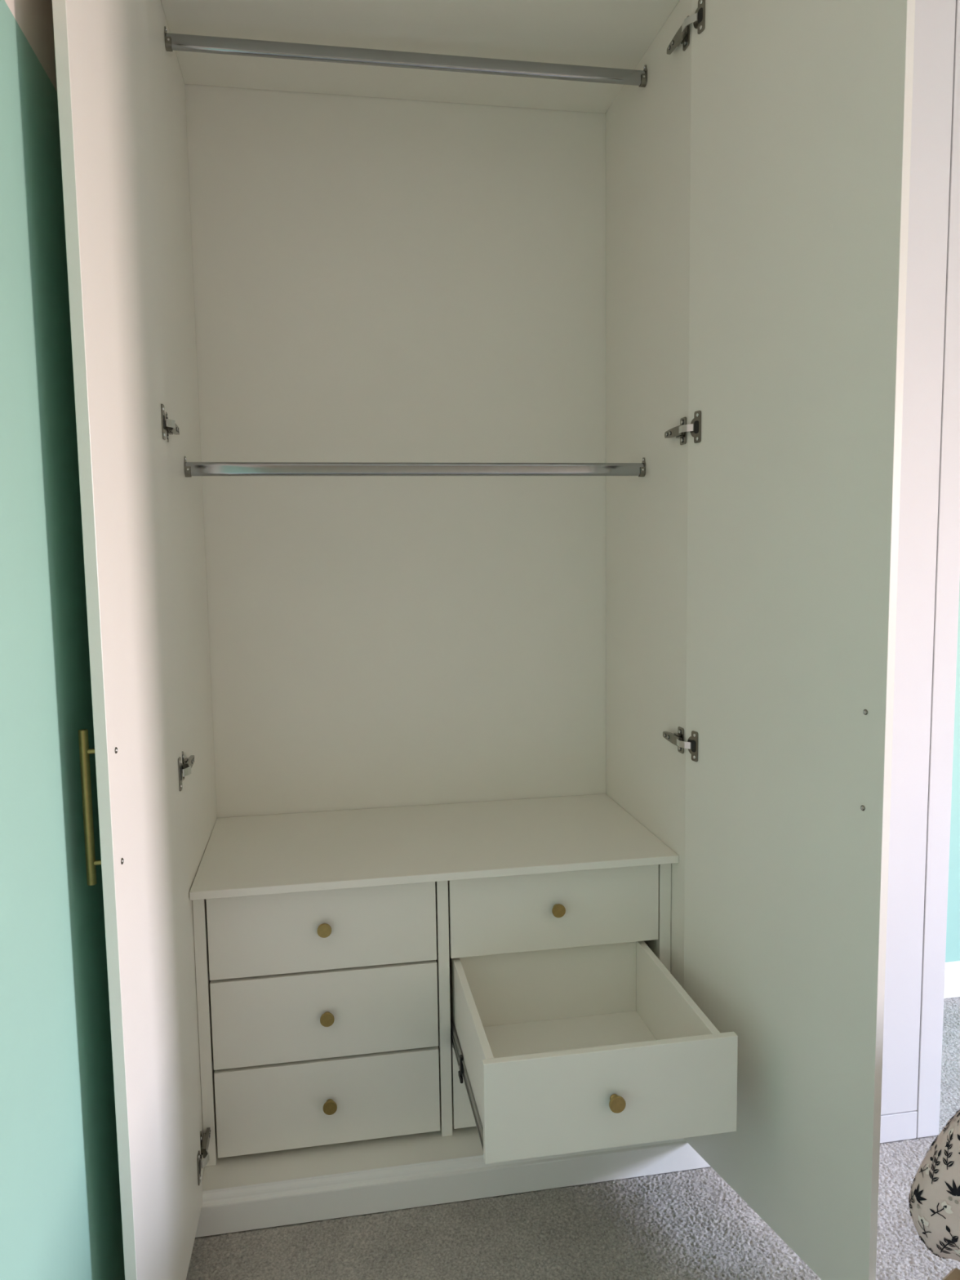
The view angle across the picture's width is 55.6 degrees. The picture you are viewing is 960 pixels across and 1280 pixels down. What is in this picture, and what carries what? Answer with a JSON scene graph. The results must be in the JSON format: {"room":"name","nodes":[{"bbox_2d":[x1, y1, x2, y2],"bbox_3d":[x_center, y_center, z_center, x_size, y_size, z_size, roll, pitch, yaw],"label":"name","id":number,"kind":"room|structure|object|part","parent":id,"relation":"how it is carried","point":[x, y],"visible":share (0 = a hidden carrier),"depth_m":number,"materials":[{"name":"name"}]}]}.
{"room":"bedroom","nodes":[
{"label":"bedroom","id":0,"kind":"room"},
{"bbox_2d":[0,0,124,1279],"bbox_3d":[-0.462,0.070,0.350,0.120,2.466,3.751,-2,6,-10],"label":"wall","id":1,"kind":"structure","parent":0,"point":[60,1215],"depth_m":1.11,"materials":[{"name":"green paint"}]},
{"bbox_2d":[945,582,959,962],"bbox_3d":[1.956,-0.201,2.723,5.707,2.466,0.120,-2,6,-10],"label":"wall","id":2,"kind":"structure","parent":0,"point":[952,952],"depth_m":2.64,"materials":[{"name":"green paint"}]},
{"bbox_2d":[943,960,959,998],"bbox_3d":[2.806,0.950,2.914,3.799,0.101,0.018,-2,6,-10],"label":"baseboard","id":3,"kind":"structure","parent":2,"relation":"attached to","point":[952,974],"depth_m":2.66,"materials":[{"name":"white wood"}]},
{"bbox_3d":[2.308,1.256,0.953,5.707,0.094,3.991,-2,6,-10],"label":"floor","id":4,"kind":"structure","parent":0,"visible":0},
{"bbox_2d":[186,996,959,1279],"bbox_3d":[2.308,1.205,0.947,5.466,0.008,3.750,-2,6,-10],"label":"carpet","id":5,"kind":"object","parent":4,"relation":"on","point":[686,1224],"visible":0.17,"depth_m":1.76,"materials":[{"name":"grey carpet"}]},
{"bbox_2d":[52,0,915,1279],"bbox_3d":[-0.039,-0.113,1.771,1.206,2.395,1.067,-2,6,-10],"label":"wardrobe","id":6,"kind":"object","parent":5,"relation":"on","point":[698,272],"depth_m":1.87,"materials":[{"name":"white wood"}]},
{"bbox_3d":[-0.515,0.223,1.216,0.029,0.211,0.012,-2,6,-8],"label":"handle","id":7,"kind":"part","parent":6,"relation":"part of","materials":[{"name":"gold metal"}]},
{"bbox_3d":[-0.528,-0.055,1.410,0.016,2.366,0.517,-2,6,-8],"label":"door","id":8,"kind":"part","parent":6,"relation":"part of","materials":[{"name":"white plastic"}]},
{"bbox_2d":[160,404,166,439],"bbox_3d":[-0.557,-0.384,1.610,0.003,0.061,0.035,-2,6,-8],"label":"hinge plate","id":9,"kind":"object","parent":6,"relation":"on","point":[163,416],"depth_m":1.60,"materials":[{"name":"silver metal"}]},
{"bbox_2d":[164,26,173,51],"bbox_3d":[-0.619,-1.195,1.812,0.012,0.045,0.025,-2,6,-10],"label":"socket","id":10,"kind":"object","parent":6,"relation":"attached to","point":[168,37],"depth_m":1.80,"materials":[{"name":"silver metal"}]},
{"bbox_3d":[-0.564,-0.390,1.671,0.022,0.053,0.124,-2,6,-10],"label":"hinge arm","id":11,"kind":"part","parent":6,"relation":"part of","materials":[{"name":"silver metal"}]},
{"bbox_2d":[177,756,182,791],"bbox_3d":[-0.548,0.244,1.672,0.003,0.061,0.035,-2,6,-8],"label":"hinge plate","id":12,"kind":"object","parent":6,"relation":"on","point":[180,765],"depth_m":1.66,"materials":[{"name":"silver metal"}]},
{"bbox_3d":[-0.619,-0.095,1.931,0.016,2.341,0.536,-2,6,-10],"label":"panel","id":13,"kind":"part","parent":6,"relation":"part of","materials":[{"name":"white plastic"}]},
{"bbox_2d":[183,456,191,477],"bbox_3d":[-0.607,-0.360,1.895,0.012,0.043,0.025,-2,6,-10],"label":"socket","id":14,"kind":"object","parent":6,"relation":"attached to","point":[188,465],"depth_m":1.89,"materials":[{"name":"silver metal"}]},
{"bbox_3d":[-0.555,0.238,1.734,0.022,0.053,0.124,-2,6,-10],"label":"hinge arm","id":15,"kind":"part","parent":6,"relation":"part of","materials":[{"name":"silver metal"}]},
{"bbox_2d":[196,1150,201,1185],"bbox_3d":[-0.537,1.008,1.748,0.003,0.061,0.035,-2,6,-8],"label":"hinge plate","id":16,"kind":"object","parent":6,"relation":"on","point":[198,1157],"depth_m":1.74,"materials":[{"name":"silver metal"}]},
{"bbox_3d":[-0.544,1.002,1.810,0.022,0.053,0.124,-2,6,-10],"label":"hinge arm","id":17,"kind":"part","parent":6,"relation":"part of","materials":[{"name":"silver metal"}]},
{"bbox_3d":[-0.318,0.584,1.861,0.458,0.181,0.016,-2,6,-10],"label":"drawer","id":18,"kind":"part","parent":6,"relation":"part of","materials":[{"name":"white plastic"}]},
{"bbox_3d":[-0.315,0.771,1.879,0.458,0.183,0.016,-2,6,-10],"label":"drawer","id":19,"kind":"part","parent":6,"relation":"part of","materials":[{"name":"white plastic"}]},
{"bbox_3d":[-0.315,0.584,1.842,0.029,0.029,0.021,-2,6,-10],"label":"knob","id":20,"kind":"part","parent":6,"relation":"part of","materials":[{"name":"gold metal"}]},
{"bbox_3d":[-0.313,0.960,1.898,0.458,0.182,0.016,-2,6,-10],"label":"drawer","id":21,"kind":"part","parent":6,"relation":"part of","materials":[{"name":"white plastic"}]},
{"bbox_3d":[-0.312,0.771,1.861,0.029,0.029,0.021,-2,6,-10],"label":"knob","id":22,"kind":"part","parent":6,"relation":"part of","materials":[{"name":"gold metal"}]},
{"bbox_3d":[-0.309,0.960,1.880,0.029,0.029,0.021,-2,6,-10],"label":"knob","id":23,"kind":"part","parent":6,"relation":"part of","materials":[{"name":"gold metal"}]},
{"bbox_3d":[-0.102,1.048,2.133,1.000,0.016,0.536,-2,6,-10],"label":"floor panel","id":24,"kind":"part","parent":6,"relation":"part of","materials":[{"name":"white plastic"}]},
{"bbox_3d":[-0.166,-0.137,2.286,1.032,2.341,0.008,-2,6,-10],"label":"panel","id":25,"kind":"part","parent":6,"relation":"part of","materials":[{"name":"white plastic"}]},
{"bbox_3d":[-0.133,-1.210,1.896,1.000,0.045,0.025,-2,6,-10],"label":"hanging rail","id":26,"kind":"part","parent":6,"relation":"part of","materials":[{"name":"silver metal"}]},
{"bbox_3d":[-0.121,-0.376,1.979,1.000,0.043,0.025,-2,6,-10],"label":"hanging rail","id":27,"kind":"part","parent":6,"relation":"part of","materials":[{"name":"silver metal"}]},
{"bbox_3d":[-0.136,-1.267,1.903,1.000,0.016,0.536,-2,6,-10],"label":"panel","id":28,"kind":"part","parent":6,"relation":"part of","materials":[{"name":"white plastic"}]},
{"bbox_2d":[189,794,679,900],"bbox_3d":[-0.114,0.456,2.090,0.999,0.016,0.502,-2,6,-10],"label":"dresser top","id":29,"kind":"structure","parent":6,"relation":"on","point":[319,851],"depth_m":2.02,"materials":[{"name":"white wood"}]},
{"bbox_3d":[-0.086,0.562,2.118,0.014,0.155,0.411,-2,6,-10],"label":"drawer","id":30,"kind":"part","parent":6,"relation":"part of","materials":[{"name":"white wood"}]},
{"bbox_3d":[0.086,0.913,2.384,0.394,0.156,0.014,-2,6,-10],"label":"drawer","id":31,"kind":"part","parent":6,"relation":"part of","materials":[{"name":"white wood"}]},
{"bbox_3d":[-0.081,0.938,2.155,0.014,0.156,0.411,-2,6,-10],"label":"drawer","id":32,"kind":"part","parent":6,"relation":"part of","materials":[{"name":"white wood"}]},
{"bbox_2d":[195,1137,710,1237],"bbox_3d":[-0.049,1.105,1.865,1.109,0.082,0.018,-2,6,-10],"label":"plinth","id":33,"kind":"structure","parent":6,"relation":"attached to","point":[326,1197],"depth_m":1.85,"materials":[{"name":"white wood"}]},
{"bbox_3d":[0.167,0.945,1.981,0.456,0.182,0.016,-2,6,-10],"label":"drawer","id":34,"kind":"part","parent":6,"relation":"part of","materials":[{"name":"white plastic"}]},
{"bbox_3d":[-0.078,0.769,1.940,0.998,0.577,0.866,-2,6,-10],"label":"drawer unit","id":35,"kind":"part","parent":6,"relation":"part of","materials":[{"name":"white wood"}]},
{"bbox_3d":[-0.017,0.777,1.758,0.014,0.172,0.411,-2,6,-10],"label":"drawer","id":36,"kind":"part","parent":6,"relation":"part of","materials":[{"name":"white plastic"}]},
{"bbox_3d":[0.150,0.752,1.987,0.394,0.172,0.014,-2,6,-10],"label":"drawer","id":37,"kind":"part","parent":6,"relation":"part of","materials":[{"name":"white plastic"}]},
{"bbox_3d":[0.161,0.569,1.944,0.456,0.181,0.016,-2,6,-10],"label":"drawer","id":38,"kind":"part","parent":6,"relation":"part of","materials":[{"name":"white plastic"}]},
{"bbox_3d":[0.165,0.569,1.925,0.029,0.029,0.021,-2,6,-10],"label":"knob","id":39,"kind":"part","parent":6,"relation":"part of","materials":[{"name":"gold metal"}]},
{"bbox_3d":[0.187,0.850,1.793,0.394,0.006,0.396,-2,6,-10],"label":"drawer","id":40,"kind":"part","parent":6,"relation":"part of","materials":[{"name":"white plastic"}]},
{"bbox_3d":[0.231,0.793,1.585,0.456,0.179,0.016,-2,6,-10],"label":"drawer","id":41,"kind":"part","parent":6,"relation":"part of","materials":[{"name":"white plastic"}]},
{"bbox_3d":[0.234,0.794,1.566,0.029,0.029,0.021,-2,6,-10],"label":"knob","id":42,"kind":"part","parent":6,"relation":"part of","materials":[{"name":"gold metal"}]},
{"bbox_2d":[638,457,645,476],"bbox_3d":[0.366,-0.391,2.063,0.012,0.043,0.025,-2,6,-10],"label":"socket","id":43,"kind":"object","parent":6,"relation":"attached to","point":[642,466],"depth_m":2.05,"materials":[{"name":"silver metal"}]},
{"bbox_2d":[638,64,647,87],"bbox_3d":[0.354,-1.226,1.980,0.012,0.045,0.025,-2,6,-10],"label":"socket","id":44,"kind":"object","parent":6,"relation":"attached to","point":[642,74],"depth_m":1.97,"materials":[{"name":"silver metal"}]},
{"bbox_3d":[0.381,-0.127,2.104,0.016,2.341,0.536,-2,6,-10],"label":"panel","id":45,"kind":"part","parent":6,"relation":"part of","materials":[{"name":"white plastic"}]},
{"bbox_3d":[0.409,0.208,1.900,0.019,0.053,0.124,-2,6,-10],"label":"hinge arm","id":46,"kind":"part","parent":6,"relation":"part of","materials":[{"name":"silver metal"}]},
{"bbox_3d":[0.386,0.764,1.827,0.014,0.172,0.411,-2,6,-10],"label":"drawer","id":47,"kind":"part","parent":6,"relation":"part of","materials":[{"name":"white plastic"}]},
{"bbox_3d":[0.400,-0.420,1.838,0.019,0.053,0.124,-2,6,-10],"label":"hinge arm","id":48,"kind":"part","parent":6,"relation":"part of","materials":[{"name":"silver metal"}]},
{"bbox_3d":[0.389,-1.171,1.763,0.019,0.053,0.124,-2,6,-10],"label":"hinge arm","id":49,"kind":"part","parent":6,"relation":"part of","materials":[{"name":"silver metal"}]},
{"bbox_2d":[687,730,697,761],"bbox_3d":[0.429,0.213,1.841,0.003,0.061,0.035,-3,6,-22],"label":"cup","id":50,"kind":"object","parent":6,"relation":"on","point":[693,739],"depth_m":1.83,"materials":[{"name":"silver metal"}]},
{"bbox_2d":[689,410,701,443],"bbox_3d":[0.420,-0.415,1.779,0.003,0.061,0.035,-3,6,-22],"label":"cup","id":51,"kind":"object","parent":6,"relation":"on","point":[696,433],"depth_m":1.77,"materials":[{"name":"silver metal"}]},
{"bbox_2d":[693,0,705,34],"bbox_3d":[0.409,-1.165,1.704,0.003,0.061,0.035,-3,6,-22],"label":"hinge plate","id":52,"kind":"object","parent":6,"relation":"on","point":[700,24],"depth_m":1.70,"materials":[{"name":"silver metal"}]},
{"bbox_3d":[0.520,-0.089,1.599,0.016,2.366,0.517,-3,6,-22],"label":"door","id":53,"kind":"part","parent":6,"relation":"part of","materials":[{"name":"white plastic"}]},
{"bbox_2d":[880,0,959,1142],"bbox_3d":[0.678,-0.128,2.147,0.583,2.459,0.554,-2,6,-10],"label":"door frame","id":54,"kind":"structure","parent":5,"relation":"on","point":[928,576],"depth_m":1.92,"materials":[{"name":"white wood"}]},
{"bbox_3d":[0.939,-0.136,2.192,0.054,2.458,0.554,-2,6,-10],"label":"panel","id":55,"kind":"part","parent":54,"relation":"part of","materials":[{"name":"white paint"}]},
{"bbox_2d":[942,1267,959,1279],"bbox_3d":[0.970,1.014,1.245,0.564,0.348,0.420,-5,7,-37],"label":"bench","id":56,"kind":"object","parent":5,"relation":"on","point":[954,1274],"visible":1,"depth_m":1.24,"materials":[{"name":"brown wood"}]},
{"bbox_2d":[908,1108,959,1262],"bbox_3d":[0.963,0.686,1.212,0.650,0.301,0.530,-5,7,-37],"label":"cushion","id":57,"kind":"object","parent":56,"relation":"on","point":[934,1197],"visible":1,"depth_m":1.20,"materials":[{"name":"fabric"}]}
]}

